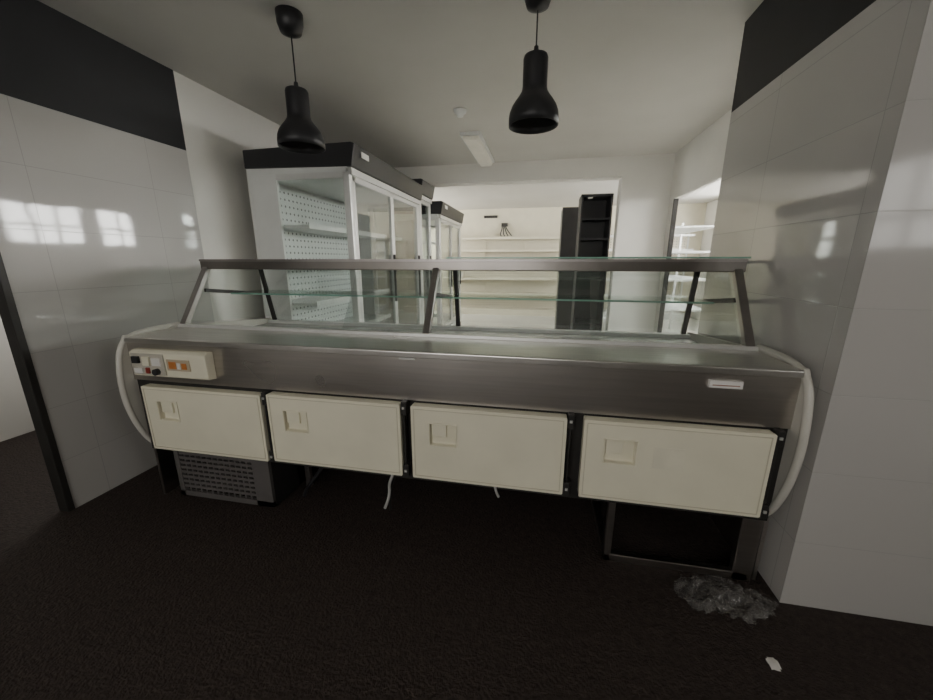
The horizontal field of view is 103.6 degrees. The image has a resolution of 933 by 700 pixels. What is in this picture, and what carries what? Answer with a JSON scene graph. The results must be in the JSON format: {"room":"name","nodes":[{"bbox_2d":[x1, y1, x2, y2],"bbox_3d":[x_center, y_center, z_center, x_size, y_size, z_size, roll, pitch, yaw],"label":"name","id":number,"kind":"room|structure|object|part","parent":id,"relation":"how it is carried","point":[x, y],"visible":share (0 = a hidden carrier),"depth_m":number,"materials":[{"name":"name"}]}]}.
{"room":"food shop","nodes":[
{"label":"food shop","id":0,"kind":"room"},
{"bbox_2d":[0,316,34,441],"bbox_3d":[-3.749,-0.209,1.073,0.100,2.494,6.200,3,14,11],"label":"wall","id":1,"kind":"structure","parent":0,"point":[15,417],"depth_m":2.74,"materials":[{"name":"white paint"}]},
{"bbox_2d":[0,0,279,507],"bbox_3d":[-2.019,-0.492,2.225,0.050,2.494,9.200,3,14,11],"label":"wall","id":2,"kind":"structure","parent":0,"point":[121,171],"depth_m":2.05,"materials":[{"name":"tile"}]},
{"bbox_2d":[0,253,74,511],"bbox_3d":[-2.220,-0.019,1.295,0.072,2.020,0.930,3,14,11],"label":"door frame","id":3,"kind":"structure","parent":2,"relation":"attached to","point":[10,318],"depth_m":1.79,"materials":[{"name":"metal"}]},
{"bbox_2d":[38,0,763,209],"bbox_3d":[0.181,-2.024,3.025,8.300,0.100,12.300,3,14,11],"label":"ceiling","id":4,"kind":"structure","parent":0,"point":[387,78],"depth_m":2.32,"materials":[{"name":"paint"}]},
{"bbox_2d":[275,5,325,153],"bbox_3d":[-0.884,-1.382,1.901,0.237,0.609,0.237,3,14,11],"label":"pendant lamp","id":5,"kind":"object","parent":4,"relation":"hanging from","point":[297,133],"visible":1,"depth_m":1.87,"materials":[{"name":"black plastic"}]},
{"bbox_3d":[-0.884,-1.504,1.871,0.007,0.320,0.007,3,14,11],"label":"cord","id":6,"kind":"part","parent":5,"relation":"part of","materials":[{"name":"black plastic"}]},
{"bbox_3d":[-0.884,-1.236,1.936,0.237,0.308,0.237,3,14,11],"label":"lamp shade","id":7,"kind":"part","parent":5,"relation":"part of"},
{"bbox_2d":[453,107,466,117],"bbox_3d":[-0.053,-1.944,3.014,0.110,0.049,0.110,3,14,11],"label":"smoke detector","id":8,"kind":"object","parent":4,"relation":"attached to","point":[459,111],"visible":1,"depth_m":2.98,"materials":[{"name":"white plastic"}]},
{"bbox_2d":[460,131,493,166],"bbox_3d":[0.141,-2.187,4.043,0.200,0.070,1.100,3,14,11],"label":"ceiling lamp","id":9,"kind":"object","parent":4,"relation":"attached to","point":[475,142],"visible":1,"depth_m":3.81,"materials":[{"name":"white plastic"}]},
{"bbox_2d":[509,0,558,133],"bbox_3d":[0.322,-1.354,1.701,0.237,0.568,0.237,3,14,11],"label":"pendant lamp","id":10,"kind":"object","parent":4,"relation":"hanging from","point":[535,111],"visible":1,"depth_m":1.67,"materials":[{"name":"black plastic"}]},
{"bbox_3d":[0.322,-1.238,1.730,0.237,0.330,0.237,3,14,11],"label":"lamp shade","id":11,"kind":"part","parent":10,"relation":"part of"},
{"bbox_3d":[0.322,-1.476,1.671,0.007,0.279,0.007,3,14,11],"label":"cord","id":12,"kind":"part","parent":10,"relation":"part of","materials":[{"name":"black plastic"}]},
{"bbox_2d":[0,310,932,699],"bbox_3d":[0.181,0.495,3.644,8.300,0.100,12.300,3,14,11],"label":"floor","id":13,"kind":"structure","parent":0,"point":[136,591],"depth_m":1.43,"materials":[{"name":"black carpet"}]},
{"bbox_2d":[242,142,422,323],"bbox_3d":[-1.095,-0.667,3.722,0.920,2.120,1.625,3,14,11],"label":"cooler","id":14,"kind":"object","parent":13,"relation":"on","point":[304,206],"visible":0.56,"depth_m":3.21,"materials":[{"name":"white metal"}]},
{"bbox_3d":[-1.561,-0.562,3.022,0.220,1.610,0.030,3,14,11],"label":"panel","id":15,"kind":"part","parent":14,"relation":"part of","materials":[{"name":"white metal"}]},
{"bbox_3d":[-1.531,-0.751,3.793,0.030,1.610,1.600,3,14,11],"label":"panel","id":16,"kind":"part","parent":14,"relation":"part of","materials":[{"name":"white metal"}]},
{"bbox_3d":[-1.484,-0.754,3.783,0.005,1.540,1.540,3,14,11],"label":"peg panel","id":17,"kind":"part","parent":14,"relation":"part of","materials":[{"name":"white metal"}]},
{"bbox_2d":[283,222,386,238],"bbox_3d":[-1.281,-1.165,3.640,0.400,0.045,1.520,3,14,11],"label":"shelf","id":18,"kind":"object","parent":14,"relation":"attached to","point":[314,230],"depth_m":3.36,"materials":[{"name":"white metal"}]},
{"bbox_2d":[292,288,389,306],"bbox_3d":[-1.281,-0.562,3.788,0.400,0.045,1.520,3,14,11],"label":"shelf","id":19,"kind":"object","parent":14,"relation":"attached to","point":[318,301],"depth_m":3.38,"materials":[{"name":"white metal"}]},
{"bbox_3d":[-0.880,-0.532,2.900,0.055,1.610,0.050,3,14,11],"label":"post","id":20,"kind":"part","parent":14,"relation":"part of","materials":[{"name":"metal"}]},
{"bbox_2d":[339,314,390,322],"bbox_3d":[-1.281,-0.261,3.862,0.400,0.045,1.520,3,14,11],"label":"shelf","id":21,"kind":"object","parent":14,"relation":"attached to","point":[370,318],"depth_m":4.25,"materials":[{"name":"white metal"}]},
{"bbox_3d":[-1.255,-0.929,4.517,0.220,1.610,0.030,3,14,11],"label":"panel","id":22,"kind":"part","parent":14,"relation":"part of","materials":[{"name":"clear glass"}]},
{"bbox_3d":[-0.790,-0.625,3.279,0.030,1.570,0.750,3,14,11],"label":"door frame","id":23,"kind":"part","parent":14,"relation":"part of","materials":[{"name":"metal"}]},
{"bbox_3d":[-0.697,-0.706,3.606,0.020,0.450,0.018,3,14,11],"label":"door handle","id":24,"kind":"part","parent":14,"relation":"part of","materials":[{"name":"black plastic"}]},
{"bbox_3d":[-0.644,-0.801,3.993,0.030,1.570,0.750,3,14,11],"label":"door frame","id":25,"kind":"part","parent":14,"relation":"part of","materials":[{"name":"metal"}]},
{"bbox_3d":[-0.578,-0.895,4.376,0.055,1.610,0.050,3,14,11],"label":"post","id":26,"kind":"part","parent":14,"relation":"part of","materials":[{"name":"metal"}]},
{"bbox_3d":[-0.551,-0.881,4.321,0.020,0.450,0.018,3,14,11],"label":"door handle","id":27,"kind":"part","parent":14,"relation":"part of","materials":[{"name":"black plastic"}]},
{"bbox_2d":[369,178,434,324],"bbox_3d":[-0.889,-0.977,4.795,0.889,2.210,0.495,3,14,11],"label":"cooler","id":28,"kind":"object","parent":13,"relation":"on","point":[379,218],"visible":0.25,"depth_m":4.83,"materials":[{"name":"white metal"}]},
{"bbox_3d":[-1.230,-1.003,4.630,0.220,1.700,0.030,3,14,11],"label":"panel","id":29,"kind":"part","parent":28,"relation":"part of","materials":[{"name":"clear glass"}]},
{"bbox_3d":[-1.144,-1.106,5.049,0.220,1.700,0.030,3,14,11],"label":"panel","id":30,"kind":"part","parent":28,"relation":"part of","materials":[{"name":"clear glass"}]},
{"bbox_2d":[376,237,401,240],"bbox_3d":[-1.074,-1.431,4.724,0.370,0.045,0.390,3,14,11],"label":"shelf","id":31,"kind":"object","parent":28,"relation":"attached to","point":[388,238],"depth_m":4.70,"materials":[{"name":"white metal"}]},
{"bbox_2d":[378,285,403,289],"bbox_3d":[-1.074,-0.829,4.872,0.370,0.045,0.390,3,14,11],"label":"shelf","id":32,"kind":"object","parent":28,"relation":"attached to","point":[379,286],"depth_m":4.90,"materials":[{"name":"white metal"}]},
{"bbox_2d":[380,308,404,313],"bbox_3d":[-1.074,-0.528,4.946,0.370,0.045,0.390,3,14,11],"label":"shelf","id":33,"kind":"object","parent":28,"relation":"attached to","point":[382,310],"depth_m":4.93,"materials":[{"name":"white metal"}]},
{"bbox_3d":[-0.578,-0.975,4.514,0.055,1.700,0.050,3,14,11],"label":"post","id":34,"kind":"part","parent":28,"relation":"part of","materials":[{"name":"metal"}]},
{"bbox_3d":[-0.525,-1.024,4.712,0.030,1.660,0.370,3,14,11],"label":"door frame","id":35,"kind":"part","parent":28,"relation":"part of","materials":[{"name":"metal"}]},
{"bbox_3d":[-0.496,-1.073,4.914,0.055,1.700,0.050,3,14,11],"label":"post","id":36,"kind":"part","parent":28,"relation":"part of","materials":[{"name":"metal"}]},
{"bbox_2d":[394,201,463,325],"bbox_3d":[-0.655,-1.113,5.706,0.990,2.040,1.365,3,14,11],"label":"cooler","id":37,"kind":"object","parent":13,"relation":"on","point":[443,215],"visible":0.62,"depth_m":5.68,"materials":[{"name":"white metal"}]},
{"bbox_3d":[-1.125,-1.199,5.784,0.030,1.530,1.340,3,14,11],"label":"panel","id":38,"kind":"part","parent":37,"relation":"part of","materials":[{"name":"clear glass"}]},
{"bbox_3d":[-1.078,-1.202,5.774,0.005,1.460,1.280,3,14,11],"label":"peg panel","id":39,"kind":"part","parent":37,"relation":"part of","materials":[{"name":"white metal"}]},
{"bbox_2d":[397,281,426,287],"bbox_3d":[-0.841,-1.047,5.763,0.470,0.045,1.260,3,14,11],"label":"shelf","id":40,"kind":"object","parent":37,"relation":"attached to","point":[406,283],"depth_m":5.59,"materials":[{"name":"white metal"}]},
{"bbox_3d":[-0.875,-1.347,6.384,0.220,1.530,0.030,3,14,11],"label":"panel","id":41,"kind":"part","parent":37,"relation":"part of","materials":[{"name":"clear glass"}]},
{"bbox_2d":[395,238,435,244],"bbox_3d":[-0.841,-1.649,5.615,0.470,0.045,1.260,3,14,11],"label":"shelf","id":42,"kind":"object","parent":37,"relation":"attached to","point":[404,241],"depth_m":5.44,"materials":[{"name":"white metal"}]},
{"bbox_2d":[398,298,436,309],"bbox_3d":[-0.841,-0.746,5.837,0.470,0.045,1.260,3,14,11],"label":"shelf","id":43,"kind":"object","parent":37,"relation":"attached to","point":[407,303],"depth_m":5.72,"materials":[{"name":"white metal"}]},
{"bbox_3d":[-0.380,-1.007,5.001,0.055,1.530,0.050,3,14,11],"label":"post","id":44,"kind":"part","parent":37,"relation":"part of","materials":[{"name":"metal"}]},
{"bbox_3d":[-0.460,-0.613,6.479,0.625,0.060,0.030,3,14,11],"label":"sill","id":45,"kind":"part","parent":37,"relation":"part of","materials":[{"name":"metal"}]},
{"bbox_3d":[-0.303,-1.085,5.318,0.030,1.490,0.620,3,14,11],"label":"door frame","id":46,"kind":"part","parent":37,"relation":"part of","materials":[{"name":"metal"}]},
{"bbox_3d":[-0.223,-1.189,5.574,0.020,0.450,0.018,3,14,11],"label":"door handle","id":47,"kind":"part","parent":37,"relation":"part of","materials":[{"name":"white plastic"}]},
{"bbox_3d":[-0.182,-1.230,5.909,0.030,1.490,0.620,3,14,11],"label":"door frame","id":48,"kind":"part","parent":37,"relation":"part of","materials":[{"name":"metal"}]},
{"bbox_3d":[-0.129,-1.309,6.230,0.055,1.530,0.050,3,14,11],"label":"post","id":49,"kind":"part","parent":37,"relation":"part of","materials":[{"name":"metal"}]},
{"bbox_2d":[116,257,813,580],"bbox_3d":[-0.168,0.142,2.119,3.008,1.314,1.175,3,14,11],"label":"display counter","id":50,"kind":"object","parent":13,"relation":"on","point":[720,429],"depth_m":1.62,"materials":[{"name":"silver metal"}]},
{"bbox_3d":[-1.611,-0.332,2.188,0.036,0.354,0.248,3,14,11],"label":"post","id":51,"kind":"part","parent":50,"relation":"part of","materials":[{"name":"metal"}]},
{"bbox_3d":[-1.628,0.111,2.420,0.020,0.630,1.158,3,14,11],"label":"panel","id":52,"kind":"part","parent":50,"relation":"part of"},
{"bbox_2d":[173,451,276,506],"bbox_3d":[-1.315,0.670,1.988,0.590,0.320,0.020,3,14,11],"label":"grille","id":53,"kind":"object","parent":50,"relation":"attached to","point":[264,486],"depth_m":1.98,"materials":[{"name":"grey metal"}]},
{"bbox_3d":[-1.497,-0.434,2.754,0.028,0.453,0.113,3,14,11],"label":"post","id":54,"kind":"part","parent":50,"relation":"part of","materials":[{"name":"metal"}]},
{"bbox_3d":[-0.181,-0.264,1.912,0.036,0.354,0.248,3,14,11],"label":"post","id":55,"kind":"part","parent":50,"relation":"part of","materials":[{"name":"metal"}]},
{"bbox_3d":[-0.067,-0.367,2.478,0.028,0.453,0.113,3,14,11],"label":"post","id":56,"kind":"part","parent":50,"relation":"part of","materials":[{"name":"metal"}]},
{"bbox_2d":[123,327,804,377],"bbox_3d":[-0.241,-0.018,1.703,2.954,0.028,0.302,3,14,11],"label":"countertop","id":57,"kind":"structure","parent":50,"relation":"on","point":[693,360],"depth_m":1.58,"materials":[{"name":"silver metal"}]},
{"bbox_2d":[231,290,713,303],"bbox_3d":[-0.116,-0.338,2.271,2.860,0.009,0.282,3,14,11],"label":"glass shelf","id":58,"kind":"object","parent":50,"relation":"attached to","point":[255,292],"depth_m":2.23,"materials":[{"name":"clear glass"}]},
{"bbox_3d":[-0.167,-0.456,1.980,2.960,0.050,0.050,3,14,11],"label":"rail","id":59,"kind":"part","parent":50,"relation":"part of","materials":[{"name":"metal"}]},
{"bbox_3d":[-0.065,0.234,2.675,2.960,0.830,0.080,3,14,11],"label":"panel","id":60,"kind":"part","parent":50,"relation":"part of","materials":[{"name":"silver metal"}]},
{"bbox_3d":[0.182,0.658,2.119,2.215,0.310,0.880,3,14,11],"label":"support frame","id":61,"kind":"part","parent":50,"relation":"part of","materials":[{"name":"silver metal"}]},
{"bbox_3d":[1.347,-0.299,2.204,0.028,0.453,0.113,3,14,11],"label":"post","id":62,"kind":"part","parent":50,"relation":"part of","materials":[{"name":"metal"}]},
{"bbox_3d":[1.233,-0.197,1.639,0.036,0.354,0.248,3,14,11],"label":"post","id":63,"kind":"part","parent":50,"relation":"part of","materials":[{"name":"metal"}]},
{"bbox_3d":[1.295,0.250,1.855,0.020,0.630,1.158,3,14,11],"label":"panel","id":64,"kind":"part","parent":50,"relation":"part of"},
{"bbox_2d":[443,236,559,316],"bbox_3d":[0.897,-1.800,8.902,2.930,1.850,0.450,3,14,11],"label":"shelving","id":65,"kind":"object","parent":13,"relation":"on","point":[491,282],"visible":0.54,"depth_m":9.01,"materials":[{"name":"white metal"}]},
{"bbox_2d":[554,207,577,329],"bbox_3d":[1.635,-1.219,6.053,0.240,2.080,0.540,3,14,11],"label":"tall cabinet","id":66,"kind":"object","parent":13,"relation":"on","point":[569,215],"visible":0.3,"depth_m":5.81,"materials":[{"name":"plastic"}]},
{"bbox_2d":[570,193,613,330],"bbox_3d":[1.757,-1.052,5.248,0.400,2.140,0.404,3,14,11],"label":"shelving unit","id":67,"kind":"object","parent":13,"relation":"on","point":[594,210],"visible":0.69,"depth_m":5.25,"materials":[{"name":"plastic"}]},
{"bbox_2d":[603,233,695,319],"bbox_3d":[3.889,-1.683,8.318,2.030,1.900,0.450,3,14,11],"label":"shelving","id":68,"kind":"object","parent":13,"relation":"on","point":[676,315],"visible":0.19,"depth_m":8.27,"materials":[{"name":"white metal"}]},
{"bbox_2d":[664,223,713,328],"bbox_3d":[3.394,-1.187,6.195,0.780,1.950,1.600,3,14,11],"label":"wall shelf","id":69,"kind":"object","parent":13,"relation":"on","point":[682,229],"visible":0.25,"depth_m":5.75,"materials":[{"name":"white metal"}]},
{"bbox_2d":[693,578,775,616],"bbox_3d":[1.016,0.956,1.434,0.358,0.053,0.194,3,14,11],"label":"plastic film","id":70,"kind":"object","parent":13,"relation":"on","point":[701,578],"visible":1,"depth_m":1.41,"materials":[{"name":"plastic"}]},
{"bbox_2d":[766,657,781,670],"bbox_3d":[1.015,1.034,1.212,0.035,0.007,0.042,3,14,11],"label":"paper scrap","id":71,"kind":"object","parent":13,"relation":"on","point":[774,664],"visible":1,"depth_m":1.21,"materials":[{"name":"white paper"}]},
{"bbox_2d":[395,153,675,331],"bbox_3d":[0.561,-1.172,4.994,3.900,2.494,0.200,3,14,11],"label":"wall","id":72,"kind":"structure","parent":0,"point":[645,181],"depth_m":4.55,"materials":[{"name":"white paint"}]},
{"bbox_2d":[422,203,706,315],"bbox_3d":[1.351,-2.168,9.049,8.300,2.494,0.100,3,14,11],"label":"wall","id":73,"kind":"structure","parent":0,"point":[545,221],"depth_m":8.78,"materials":[{"name":"paint"}]},
{"bbox_2d":[484,215,511,235],"bbox_3d":[0.759,-2.996,8.866,0.691,0.491,0.093,3,14,11],"label":"junction box","id":74,"kind":"object","parent":73,"relation":"attached to","point":[503,225],"visible":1,"depth_m":8.83,"materials":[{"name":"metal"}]},
{"bbox_2d":[654,109,731,332],"bbox_3d":[2.186,-0.760,3.316,0.040,2.494,2.554,3,14,11],"label":"wall","id":75,"kind":"structure","parent":0,"point":[699,164],"depth_m":3.60,"materials":[{"name":"white paint"}]},
{"bbox_2d":[657,199,678,332],"bbox_3d":[2.196,-0.523,3.427,0.060,1.980,2.150,3,14,11],"label":"trim","id":76,"kind":"structure","parent":75,"relation":"attached to","point":[675,202],"depth_m":4.35,"materials":[{"name":"metal"}]},
{"bbox_2d":[690,200,717,320],"bbox_3d":[4.596,-1.169,4.980,0.100,2.494,6.854,3,14,11],"label":"wall","id":77,"kind":"structure","parent":0,"point":[711,207],"depth_m":7.94,"materials":[{"name":"white paint"}]},
{"bbox_2d":[698,0,932,625],"bbox_3d":[2.649,-0.292,1.412,2.686,2.494,1.112,3,14,11],"label":"wall","id":78,"kind":"structure","parent":0,"point":[821,86],"depth_m":1.29,"materials":[{"name":"tile"}]}
]}

